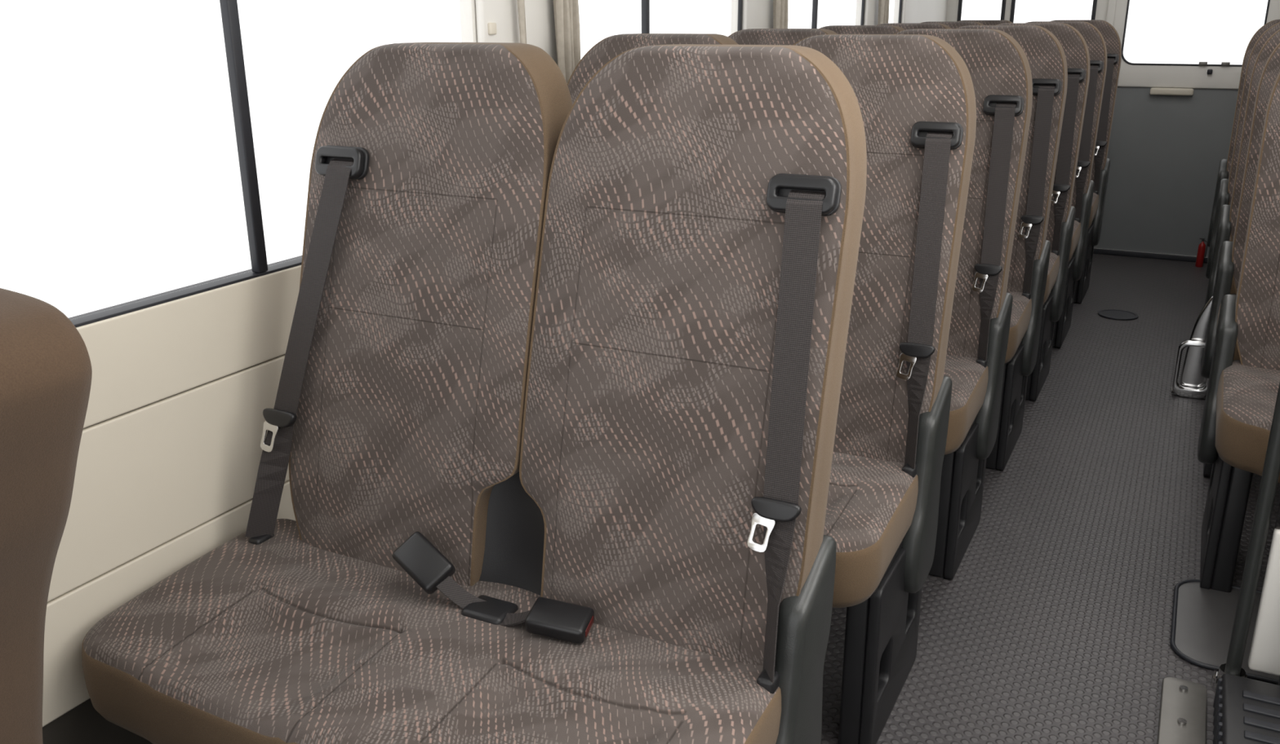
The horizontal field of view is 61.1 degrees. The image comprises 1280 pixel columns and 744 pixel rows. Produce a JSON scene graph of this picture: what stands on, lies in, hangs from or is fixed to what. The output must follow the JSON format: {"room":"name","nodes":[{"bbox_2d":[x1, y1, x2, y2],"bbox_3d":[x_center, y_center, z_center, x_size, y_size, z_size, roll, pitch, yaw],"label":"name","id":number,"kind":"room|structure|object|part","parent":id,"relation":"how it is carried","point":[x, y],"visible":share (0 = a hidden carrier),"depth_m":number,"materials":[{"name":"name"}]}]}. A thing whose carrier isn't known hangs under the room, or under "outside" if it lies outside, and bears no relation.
{"room":"vehicle interior","nodes":[
{"label":"vehicle interior","id":0,"kind":"room"},
{"bbox_2d":[42,0,947,727],"bbox_3d":[0.008,-0.647,3.052,0.045,1.950,7.740,9,20,25],"label":"wall","id":1,"kind":"structure","parent":0,"point":[159,486],"depth_m":1.69,"materials":[{"name":"beige plastic"}]},
{"bbox_2d":[42,354,284,743],"bbox_3d":[0.021,-0.140,3.214,0.006,0.885,7.740,9,20,25],"label":"skirt","id":2,"kind":"object","parent":1,"relation":"attached to","point":[82,725],"visible":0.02,"depth_m":1.64,"materials":[{"name":"plastic"}]},
{"bbox_3d":[0.026,-0.329,3.154,0.014,0.227,7.710,9,20,25],"label":"trim panel","id":3,"kind":"part","parent":1,"relation":"part of","materials":[{"name":"beige plastic"}]},
{"bbox_3d":[0.027,-0.133,3.219,0.014,0.179,7.710,9,20,25],"label":"trim panel","id":4,"kind":"part","parent":1,"relation":"part of","materials":[{"name":"beige plastic"}]},
{"bbox_2d":[68,255,302,328],"bbox_3d":[0.006,-0.581,3.075,0.042,0.006,7.740,9,20,25],"label":"sill gasket","id":5,"kind":"structure","parent":1,"relation":"attached to","point":[105,313],"depth_m":1.69,"materials":[{"name":"black rubber"}]},
{"bbox_3d":[0.025,-0.509,3.095,0.014,0.146,7.710,9,20,25],"label":"trim panel","id":6,"kind":"part","parent":1,"relation":"part of","materials":[{"name":"beige plastic"}]},
{"bbox_2d":[219,0,267,273],"bbox_3d":[-0.644,-0.555,1.705,0.018,0.812,0.022,9,20,25],"label":"window divider","id":7,"kind":"object","parent":1,"relation":"attached to","point":[228,8],"visible":1,"depth_m":1.75,"materials":[{"name":"black metal"}]},
{"bbox_2d":[487,22,497,35],"bbox_3d":[-0.312,-0.725,2.288,0.010,0.024,0.023,9,20,25],"label":"switch","id":8,"kind":"object","parent":1,"relation":"in","point":[491,26],"depth_m":2.28,"materials":[{"name":"beige plastic"}]},
{"bbox_2d":[475,0,557,64],"bbox_3d":[-0.255,-0.879,2.387,0.020,0.990,0.362,9,20,25],"label":"window pillar","id":9,"kind":"structure","parent":1,"relation":"attached to","point":[539,14],"depth_m":2.37,"materials":[{"name":"beige plastic"}]},
{"bbox_2d":[516,0,526,44],"bbox_3d":[-0.257,-0.817,2.328,0.021,0.870,0.033,-2,18,-4],"label":"window curtain","id":10,"kind":"object","parent":1,"relation":"attached to","point":[521,4],"visible":0.2,"depth_m":2.34,"materials":[{"name":"beige fabric"}]},
{"bbox_2d":[553,0,580,84],"bbox_3d":[-0.170,-0.866,2.474,0.036,0.870,0.097,9,20,25],"label":"window curtain","id":11,"kind":"object","parent":1,"relation":"attached to","point":[566,17],"visible":0.38,"depth_m":2.49,"materials":[{"name":"beige fabric"}]},
{"bbox_2d":[641,0,649,33],"bbox_3d":[0.015,-0.968,2.941,0.018,0.812,0.018,9,20,25],"label":"window divider","id":12,"kind":"object","parent":1,"relation":"attached to","point":[645,3],"visible":0.15,"depth_m":2.94,"materials":[{"name":"black metal"}]},
{"bbox_2d":[737,0,742,31],"bbox_3d":[0.074,-1.008,3.053,0.010,0.830,1.131,9,20,25],"label":"window gasket","id":13,"kind":"structure","parent":1,"relation":"in","point":[740,2],"depth_m":3.52,"materials":[{"name":"black rubber"}]},
{"bbox_2d":[742,0,773,30],"bbox_3d":[0.401,-1.290,3.619,0.020,0.990,0.282,9,20,25],"label":"trim","id":14,"kind":"structure","parent":1,"relation":"attached to","point":[756,14],"depth_m":3.61,"materials":[{"name":"beige plastic"}]},
{"bbox_2d":[773,0,787,28],"bbox_3d":[0.479,-1.273,3.693,0.036,0.870,0.097,9,20,25],"label":"window curtain","id":15,"kind":"object","parent":1,"relation":"attached to","point":[780,6],"visible":0.19,"depth_m":3.69,"materials":[{"name":"beige fabric"}]},
{"bbox_2d":[811,0,817,28],"bbox_3d":[0.673,-1.380,4.177,0.018,0.812,0.018,9,20,25],"label":"window divider","id":16,"kind":"object","parent":1,"relation":"attached to","point":[815,2],"visible":0.15,"depth_m":4.17,"materials":[{"name":"black metal"}]},
{"bbox_2d":[860,0,865,25],"bbox_3d":[0.717,-1.411,4.261,0.010,0.830,1.156,9,20,25],"label":"window gasket","id":17,"kind":"structure","parent":1,"relation":"in","point":[863,1],"depth_m":4.74,"materials":[{"name":"black rubber"}]},
{"bbox_2d":[863,0,878,25],"bbox_3d":[1.030,-1.684,4.800,0.020,0.990,0.192,9,20,25],"label":"trim","id":18,"kind":"structure","parent":1,"relation":"attached to","point":[871,6],"depth_m":4.79,"materials":[{"name":"beige plastic"}]},
{"bbox_2d":[877,0,888,24],"bbox_3d":[1.088,-1.654,4.836,0.036,0.870,0.097,9,20,25],"label":"window curtain","id":19,"kind":"object","parent":1,"relation":"attached to","point":[883,5],"visible":0.16,"depth_m":4.83,"materials":[{"name":"beige fabric"}]},
{"bbox_2d":[897,0,902,23],"bbox_3d":[1.171,-1.696,5.112,0.010,0.830,0.466,9,20,25],"label":"window gasket","id":20,"kind":"structure","parent":1,"relation":"in","point":[900,1],"depth_m":5.30,"materials":[{"name":"black rubber"}]},
{"bbox_2d":[901,0,917,23],"bbox_3d":[1.343,-1.881,5.388,0.020,0.990,0.262,9,20,25],"label":"trim","id":21,"kind":"structure","parent":1,"relation":"attached to","point":[908,13],"depth_m":5.38,"materials":[{"name":"beige plastic"}]},
{"bbox_2d":[946,0,1108,22],"bbox_3d":[2.682,-1.603,5.897,2.120,1.950,0.030,9,20,25],"label":"wall","id":22,"kind":"structure","parent":0,"point":[953,5],"depth_m":6.07,"materials":[{"name":"beige plastic"}]},
{"bbox_2d":[956,0,1005,21],"bbox_3d":[1.930,-2.087,6.118,0.259,0.642,0.012,9,20,25],"label":"window gasket","id":23,"kind":"structure","parent":22,"relation":"in","point":[960,2],"depth_m":6.16,"materials":[{"name":"black rubber"}]},
{"bbox_2d":[1009,0,1097,23],"bbox_3d":[2.271,-2.035,5.954,0.444,0.642,0.012,9,20,25],"label":"window gasket","id":24,"kind":"structure","parent":22,"relation":"in","point":[1013,2],"depth_m":6.04,"materials":[{"name":"black rubber"}]},
{"bbox_2d":[1093,0,1238,257],"bbox_3d":[2.898,-1.506,5.774,0.860,1.840,0.062,9,20,25],"label":"door","id":25,"kind":"structure","parent":22,"relation":"in","point":[1167,146],"depth_m":5.93,"materials":[{"name":"grey plastic"},{"name":"painted metal"},{"name":"clear glass"}]},
{"bbox_3d":[2.906,-1.084,5.925,0.790,0.905,0.014,9,20,25],"label":"panel","id":26,"kind":"part","parent":25,"relation":"part of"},
{"bbox_3d":[2.838,-1.497,5.790,0.210,0.037,0.030,9,20,25],"label":"handle","id":27,"kind":"part","parent":25,"relation":"part of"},
{"bbox_2d":[1113,0,1279,89],"bbox_3d":[2.900,-1.928,5.641,0.784,0.875,0.030,9,20,25],"label":"window frame","id":28,"kind":"structure","parent":25,"relation":"attached to","point":[1228,77],"depth_m":5.77,"materials":[{"name":"beige plastic"}]},
{"bbox_2d":[1198,62,1207,66],"bbox_3d":[2.953,-1.617,5.689,0.040,0.020,0.014,9,20,25],"label":"stay","id":29,"kind":"object","parent":28,"relation":"attached to","point":[1201,64],"visible":1,"depth_m":5.68,"materials":[{"name":"grey metal"}]},
{"bbox_2d":[1221,62,1230,66],"bbox_3d":[3.047,-1.602,5.644,0.040,0.020,0.014,9,20,25],"label":"stay","id":30,"kind":"object","parent":28,"relation":"attached to","point":[1223,64],"visible":1,"depth_m":5.64,"materials":[{"name":"grey metal"}]},
{"bbox_3d":[2.986,-1.573,5.683,0.025,0.025,0.025,9,20,25],"label":"latch knob","id":31,"kind":"part","parent":25,"relation":"part of","materials":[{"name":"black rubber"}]},
{"bbox_2d":[1121,0,1270,66],"bbox_3d":[2.897,-1.932,5.639,0.663,0.653,0.036,9,20,25],"label":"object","id":32,"kind":"structure","parent":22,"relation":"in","point":[1128,2],"depth_m":5.77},
{"bbox_2d":[821,253,1279,743],"bbox_3d":[0.944,0.433,2.938,2.120,0.061,7.780,9,20,25],"label":"floor","id":33,"kind":"structure","parent":0,"point":[1052,625],"depth_m":2.69,"materials":[{"name":"plastic"}]},
{"bbox_2d":[0,288,92,743],"bbox_3d":[-0.805,0.496,0.946,0.564,1.112,0.532,9,20,25],"label":"seat","id":34,"kind":"object","parent":33,"relation":"on","point":[46,371],"visible":1,"depth_m":0.89,"materials":[{"name":"brown fabric"}]},
{"bbox_2d":[81,42,866,743],"bbox_3d":[-0.242,0.203,1.559,0.991,1.277,0.693,9,20,25],"label":"seat","id":35,"kind":"object","parent":33,"relation":"on","point":[553,417],"visible":1,"depth_m":1.50,"materials":[{"name":"brown fabric"}]},
{"bbox_3d":[-0.324,-0.081,1.717,0.440,0.837,0.340,9,20,25],"label":"backrest","id":36,"kind":"part","parent":35,"relation":"part of","materials":[{"name":"brown fabric"}]},
{"bbox_2d":[81,519,781,743],"bbox_3d":[-0.306,0.441,1.523,0.972,0.164,0.439,9,20,25],"label":"seat cushion","id":37,"kind":"object","parent":35,"relation":"on","point":[283,633],"depth_m":1.47,"materials":[{"name":"brown fabric"}]},
{"bbox_3d":[0.070,-0.020,1.527,0.440,0.837,0.340,9,20,25],"label":"backrest","id":38,"kind":"part","parent":35,"relation":"part of","materials":[{"name":"brown fabric"}]},
{"bbox_2d":[567,33,976,743],"bbox_3d":[0.101,-0.012,2.203,0.991,1.277,0.693,9,20,25],"label":"seat","id":39,"kind":"object","parent":33,"relation":"on","point":[915,95],"visible":0.32,"depth_m":2.04,"materials":[{"name":"brown fabric"}]},
{"bbox_3d":[0.019,-0.295,2.360,0.440,0.837,0.340,9,20,25],"label":"backrest","id":40,"kind":"part","parent":39,"relation":"part of","materials":[{"name":"brown fabric"}]},
{"bbox_2d":[823,452,918,608],"bbox_3d":[0.036,0.226,2.166,0.972,0.164,0.439,9,20,25],"label":"seat cushion","id":41,"kind":"object","parent":39,"relation":"on","point":[872,515],"depth_m":1.93,"materials":[{"name":"brown fabric"}]},
{"bbox_3d":[0.413,-0.235,2.171,0.440,0.837,0.340,9,20,25],"label":"backrest","id":42,"kind":"part","parent":39,"relation":"part of","materials":[{"name":"brown fabric"}]},
{"bbox_3d":[0.101,0.263,2.225,0.870,0.050,0.370,9,20,25],"label":"seat frame","id":43,"kind":"part","parent":39,"relation":"part of","materials":[{"name":"black plastic"}]},
{"bbox_2d":[728,28,1032,579],"bbox_3d":[0.435,-0.221,2.829,0.991,1.277,0.693,9,20,25],"label":"seat","id":44,"kind":"object","parent":33,"relation":"on","point":[998,68],"visible":0.28,"depth_m":2.66,"materials":[{"name":"brown fabric"}]},
{"bbox_3d":[0.352,-0.505,2.987,0.440,0.837,0.340,9,20,25],"label":"backrest","id":45,"kind":"part","parent":44,"relation":"part of","materials":[{"name":"brown fabric"}]},
{"bbox_3d":[0.747,-0.444,2.797,0.440,0.837,0.340,9,20,25],"label":"backrest","id":46,"kind":"part","parent":44,"relation":"part of","materials":[{"name":"brown fabric"}]},
{"bbox_3d":[0.434,0.054,2.852,0.870,0.050,0.370,9,20,25],"label":"seat frame","id":47,"kind":"part","parent":44,"relation":"part of","materials":[{"name":"black plastic"}]},
{"bbox_2d":[943,355,988,454],"bbox_3d":[0.370,0.017,2.793,0.972,0.164,0.439,9,20,25],"label":"seat cushion","id":48,"kind":"object","parent":44,"relation":"on","point":[968,375],"depth_m":2.57,"materials":[{"name":"brown fabric"}]},
{"bbox_2d":[820,25,1067,471],"bbox_3d":[0.768,-0.430,3.455,0.991,1.277,0.693,9,20,25],"label":"seat","id":49,"kind":"object","parent":33,"relation":"on","point":[1046,56],"visible":0.21,"depth_m":3.28,"materials":[{"name":"brown fabric"}]},
{"bbox_3d":[0.686,-0.714,3.613,0.440,0.837,0.340,9,20,25],"label":"backrest","id":50,"kind":"part","parent":49,"relation":"part of","materials":[{"name":"brown fabric"}]},
{"bbox_3d":[1.080,-0.653,3.424,0.440,0.837,0.340,9,20,25],"label":"backrest","id":51,"kind":"part","parent":49,"relation":"part of","materials":[{"name":"brown fabric"}]},
{"bbox_3d":[0.768,-0.155,3.478,0.870,0.050,0.370,9,20,25],"label":"seat frame","id":52,"kind":"part","parent":49,"relation":"part of","materials":[{"name":"black plastic"}]},
{"bbox_2d":[1004,291,1031,363],"bbox_3d":[0.704,-0.193,3.419,0.972,0.164,0.439,9,20,25],"label":"seat cushion","id":53,"kind":"object","parent":49,"relation":"on","point":[1020,340],"depth_m":3.21,"materials":[{"name":"brown fabric"}]},
{"bbox_2d":[877,23,1089,400],"bbox_3d":[1.080,-0.625,4.040,0.991,1.277,0.693,9,20,25],"label":"seat","id":54,"kind":"object","parent":33,"relation":"on","point":[1062,215],"visible":0.2,"depth_m":3.86,"materials":[{"name":"brown fabric"}]},
{"bbox_3d":[0.997,-0.909,4.197,0.440,0.837,0.340,9,20,25],"label":"backrest","id":55,"kind":"part","parent":54,"relation":"part of","materials":[{"name":"brown fabric"}]},
{"bbox_3d":[1.391,-0.848,4.008,0.440,0.837,0.340,9,20,25],"label":"backrest","id":56,"kind":"part","parent":54,"relation":"part of","materials":[{"name":"brown fabric"}]},
{"bbox_2d":[1043,250,1059,304],"bbox_3d":[1.015,-0.388,4.003,0.972,0.164,0.439,9,20,25],"label":"seat cushion","id":57,"kind":"object","parent":54,"relation":"on","point":[1051,295],"depth_m":3.83,"materials":[{"name":"brown fabric"}]},
{"bbox_2d":[920,21,1106,348],"bbox_3d":[1.400,-0.826,4.641,0.991,1.277,0.693,9,20,25],"label":"seat","id":58,"kind":"object","parent":33,"relation":"on","point":[1083,189],"visible":0.16,"depth_m":4.46,"materials":[{"name":"brown fabric"}]},
{"bbox_3d":[1.317,-1.110,4.798,0.440,0.837,0.340,9,20,25],"label":"backrest","id":59,"kind":"part","parent":58,"relation":"part of","materials":[{"name":"brown fabric"}]},
{"bbox_3d":[1.712,-1.049,4.609,0.440,0.837,0.340,9,20,25],"label":"backrest","id":60,"kind":"part","parent":58,"relation":"part of","materials":[{"name":"brown fabric"}]},
{"bbox_2d":[1068,220,1080,262],"bbox_3d":[1.335,-0.588,4.604,0.972,0.164,0.439,9,20,25],"label":"seat cushion","id":61,"kind":"object","parent":58,"relation":"on","point":[1075,251],"depth_m":4.43,"materials":[{"name":"brown fabric"}]},
{"bbox_2d":[956,20,1121,303],"bbox_3d":[1.760,-1.052,5.318,0.991,1.277,0.693,9,20,25],"label":"seat","id":62,"kind":"object","parent":33,"relation":"on","point":[1101,164],"visible":0.16,"depth_m":5.13,"materials":[{"name":"brown fabric"}]},
{"bbox_3d":[1.678,-1.336,5.476,0.440,0.837,0.340,9,20,25],"label":"backrest","id":63,"kind":"part","parent":62,"relation":"part of","materials":[{"name":"brown fabric"}]},
{"bbox_3d":[2.072,-1.275,5.286,0.440,0.837,0.340,9,20,25],"label":"backrest","id":64,"kind":"part","parent":62,"relation":"part of","materials":[{"name":"brown fabric"}]},
{"bbox_2d":[1088,192,1098,228],"bbox_3d":[1.696,-0.814,5.282,0.972,0.164,0.439,9,20,25],"label":"seat cushion","id":65,"kind":"object","parent":62,"relation":"on","point":[1094,217],"depth_m":5.10,"materials":[{"name":"brown fabric"}]},
{"bbox_2d":[1097,309,1137,320],"bbox_3d":[2.178,-0.262,4.942,0.170,0.006,0.170,9,20,25],"label":"drain cover","id":66,"kind":"object","parent":33,"relation":"on","point":[1115,314],"visible":1,"depth_m":4.94,"materials":[{"name":"grey metal"}]},
{"bbox_3d":[2.178,-0.261,4.942,0.146,0.004,0.146,9,20,25],"label":"plate","id":67,"kind":"part","parent":66,"relation":"part of","materials":[{"name":"grey metal"}]},
{"bbox_2d":[1093,248,1208,263],"bbox_3d":[2.904,-0.647,6.060,0.860,0.030,0.025,9,20,25],"label":"threshold","id":68,"kind":"object","parent":33,"relation":"on","point":[1100,251],"visible":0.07,"depth_m":6.08,"materials":[{"name":"black rubber"}]},
{"bbox_2d":[1156,677,1207,743],"bbox_3d":[1.044,0.683,2.087,0.082,0.021,0.330,9,20,25],"label":"bracket","id":69,"kind":"object","parent":33,"relation":"on","point":[1183,703],"visible":1,"depth_m":2.12,"materials":[{"name":"grey metal"}]},
{"bbox_2d":[1171,295,1213,399],"bbox_3d":[1.978,-0.092,3.848,0.120,0.376,0.050,9,20,25],"label":"folding footrest","id":70,"kind":"object","parent":33,"relation":"on","point":[1192,384],"visible":0.63,"depth_m":3.87,"materials":[{"name":"metal"}]},
{"bbox_3d":[1.971,-0.009,3.861,0.120,0.210,0.020,9,20,25],"label":"foot frame","id":71,"kind":"part","parent":70,"relation":"part of","materials":[{"name":"metal"}]},
{"bbox_2d":[1195,238,1207,267],"bbox_3d":[3.027,-0.644,5.851,0.038,0.155,0.036,-5,19,-14],"label":"fire extinguisher","id":72,"kind":"object","parent":33,"relation":"on","point":[1202,247],"visible":1,"depth_m":5.84,"materials":[{"name":"red paint"}]},
{"bbox_2d":[1197,71,1279,592],"bbox_3d":[1.614,-0.117,2.495,0.487,1.277,0.693,9,20,25],"label":"seat","id":73,"kind":"object","parent":33,"relation":"on","point":[1241,397],"visible":0.99,"depth_m":2.58,"materials":[{"name":"brown fabric"}]},
{"bbox_2d":[1215,360,1279,483],"bbox_3d":[1.563,0.129,2.455,0.462,0.164,0.439,9,20,25],"label":"seat cushion","id":74,"kind":"object","parent":73,"relation":"on","point":[1246,390],"depth_m":2.41,"materials":[{"name":"brown fabric"}]},
{"bbox_3d":[1.697,-0.375,2.574,0.439,0.837,0.340,9,20,25],"label":"backrest","id":75,"kind":"part","parent":73,"relation":"part of","materials":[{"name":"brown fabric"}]},
{"bbox_2d":[1201,43,1279,477],"bbox_3d":[1.948,-0.326,3.122,0.487,1.277,0.693,9,20,25],"label":"seat","id":76,"kind":"object","parent":33,"relation":"on","point":[1231,253],"visible":0.32,"depth_m":3.24,"materials":[{"name":"brown fabric"}]},
{"bbox_2d":[1216,293,1239,360],"bbox_3d":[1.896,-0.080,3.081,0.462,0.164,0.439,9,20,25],"label":"armrest","id":77,"kind":"object","parent":76,"relation":"on","point":[1219,296],"depth_m":3.27,"materials":[{"name":"black plastic"}]},
{"bbox_3d":[2.031,-0.584,3.200,0.439,0.837,0.340,9,20,25],"label":"backrest","id":78,"kind":"part","parent":76,"relation":"part of","materials":[{"name":"brown fabric"}]},
{"bbox_2d":[1204,29,1279,305],"bbox_3d":[2.281,-0.535,3.748,0.487,1.277,0.693,9,20,25],"label":"seat","id":79,"kind":"object","parent":33,"relation":"on","point":[1228,213],"visible":0.25,"depth_m":3.86,"materials":[{"name":"brown fabric"}]},
{"bbox_2d":[1230,280,1235,293],"bbox_3d":[2.230,-0.289,3.708,0.462,0.164,0.439,9,20,25],"label":"seat cushion","id":80,"kind":"object","parent":79,"relation":"on","point":[1233,290],"depth_m":3.61,"materials":[{"name":"brown fabric"}]},
{"bbox_3d":[2.365,-0.793,3.826,0.439,0.837,0.340,9,20,25],"label":"backrest","id":81,"kind":"part","parent":79,"relation":"part of","materials":[{"name":"brown fabric"}]},
{"bbox_2d":[1205,22,1279,279],"bbox_3d":[2.606,-0.739,4.358,0.487,1.277,0.693,9,20,25],"label":"seat","id":82,"kind":"object","parent":33,"relation":"on","point":[1226,185],"visible":0.17,"depth_m":4.47,"materials":[{"name":"brown fabric"}]},
{"bbox_3d":[2.689,-0.997,4.436,0.439,0.837,0.340,9,20,25],"label":"backrest","id":83,"kind":"part","parent":82,"relation":"part of","materials":[{"name":"brown fabric"}]},
{"bbox_2d":[1207,19,1279,247],"bbox_3d":[2.931,-0.942,4.968,0.487,1.277,0.693,9,20,25],"label":"seat","id":84,"kind":"object","parent":33,"relation":"on","point":[1224,166],"visible":0.18,"depth_m":5.08,"materials":[{"name":"brown fabric"}]},
{"bbox_3d":[3.014,-1.200,5.046,0.439,0.837,0.340,9,20,25],"label":"backrest","id":85,"kind":"part","parent":84,"relation":"part of","materials":[{"name":"brown fabric"}]},
{"bbox_2d":[1210,503,1279,691],"bbox_3d":[1.375,0.201,1.981,0.452,1.000,0.068,9,20,25],"label":"wall","id":86,"kind":"structure","parent":33,"relation":"on","point":[1264,653],"depth_m":2.13,"materials":[{"name":"off-white plastic"},{"name":"dark grey plastic"}]},
{"bbox_2d":[1213,668,1218,675],"bbox_3d":[1.189,0.619,2.234,0.012,0.012,0.012,9,20,25],"label":"bolt","id":87,"kind":"object","parent":86,"relation":"on","point":[1216,670],"visible":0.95,"depth_m":2.23,"materials":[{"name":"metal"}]},
{"bbox_2d":[1214,675,1221,684],"bbox_3d":[1.178,0.627,2.209,0.012,0.012,0.012,9,20,25],"label":"bolt","id":88,"kind":"object","parent":86,"relation":"on","point":[1216,677],"visible":0.54,"depth_m":2.21,"materials":[{"name":"metal"}]},
{"bbox_3d":[1.402,0.475,2.058,0.394,0.310,0.030,9,20,25],"label":"panel","id":89,"kind":"part","parent":86,"relation":"part of","materials":[{"name":"white plastic"}]},
{"bbox_3d":[1.400,0.029,1.910,0.394,0.630,0.006,9,20,25],"label":"glass panel","id":90,"kind":"part","parent":86,"relation":"part of","materials":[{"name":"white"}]},
{"bbox_2d":[1213,674,1279,743],"bbox_3d":[1.234,0.711,1.883,0.420,0.094,0.400,9,20,25],"label":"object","id":91,"kind":"object","parent":33,"relation":"on","point":[1246,711],"visible":1,"depth_m":2.00,"materials":[{"name":"black plastic"}]},
{"bbox_2d":[1225,382,1279,674],"bbox_3d":[1.201,-0.277,1.914,0.028,1.950,0.028,9,20,25],"label":"pole","id":92,"kind":"object","parent":33,"relation":"on","point":[1271,470],"visible":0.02,"depth_m":2.11,"materials":[{"name":"black metal"}]},
{"bbox_2d":[1217,663,1245,677],"bbox_3d":[1.206,0.618,2.210,0.048,0.025,0.048,9,20,25],"label":"bracket","id":93,"kind":"object","parent":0,"point":[1222,670],"depth_m":2.20,"materials":[{"name":"black metal"}]}
]}

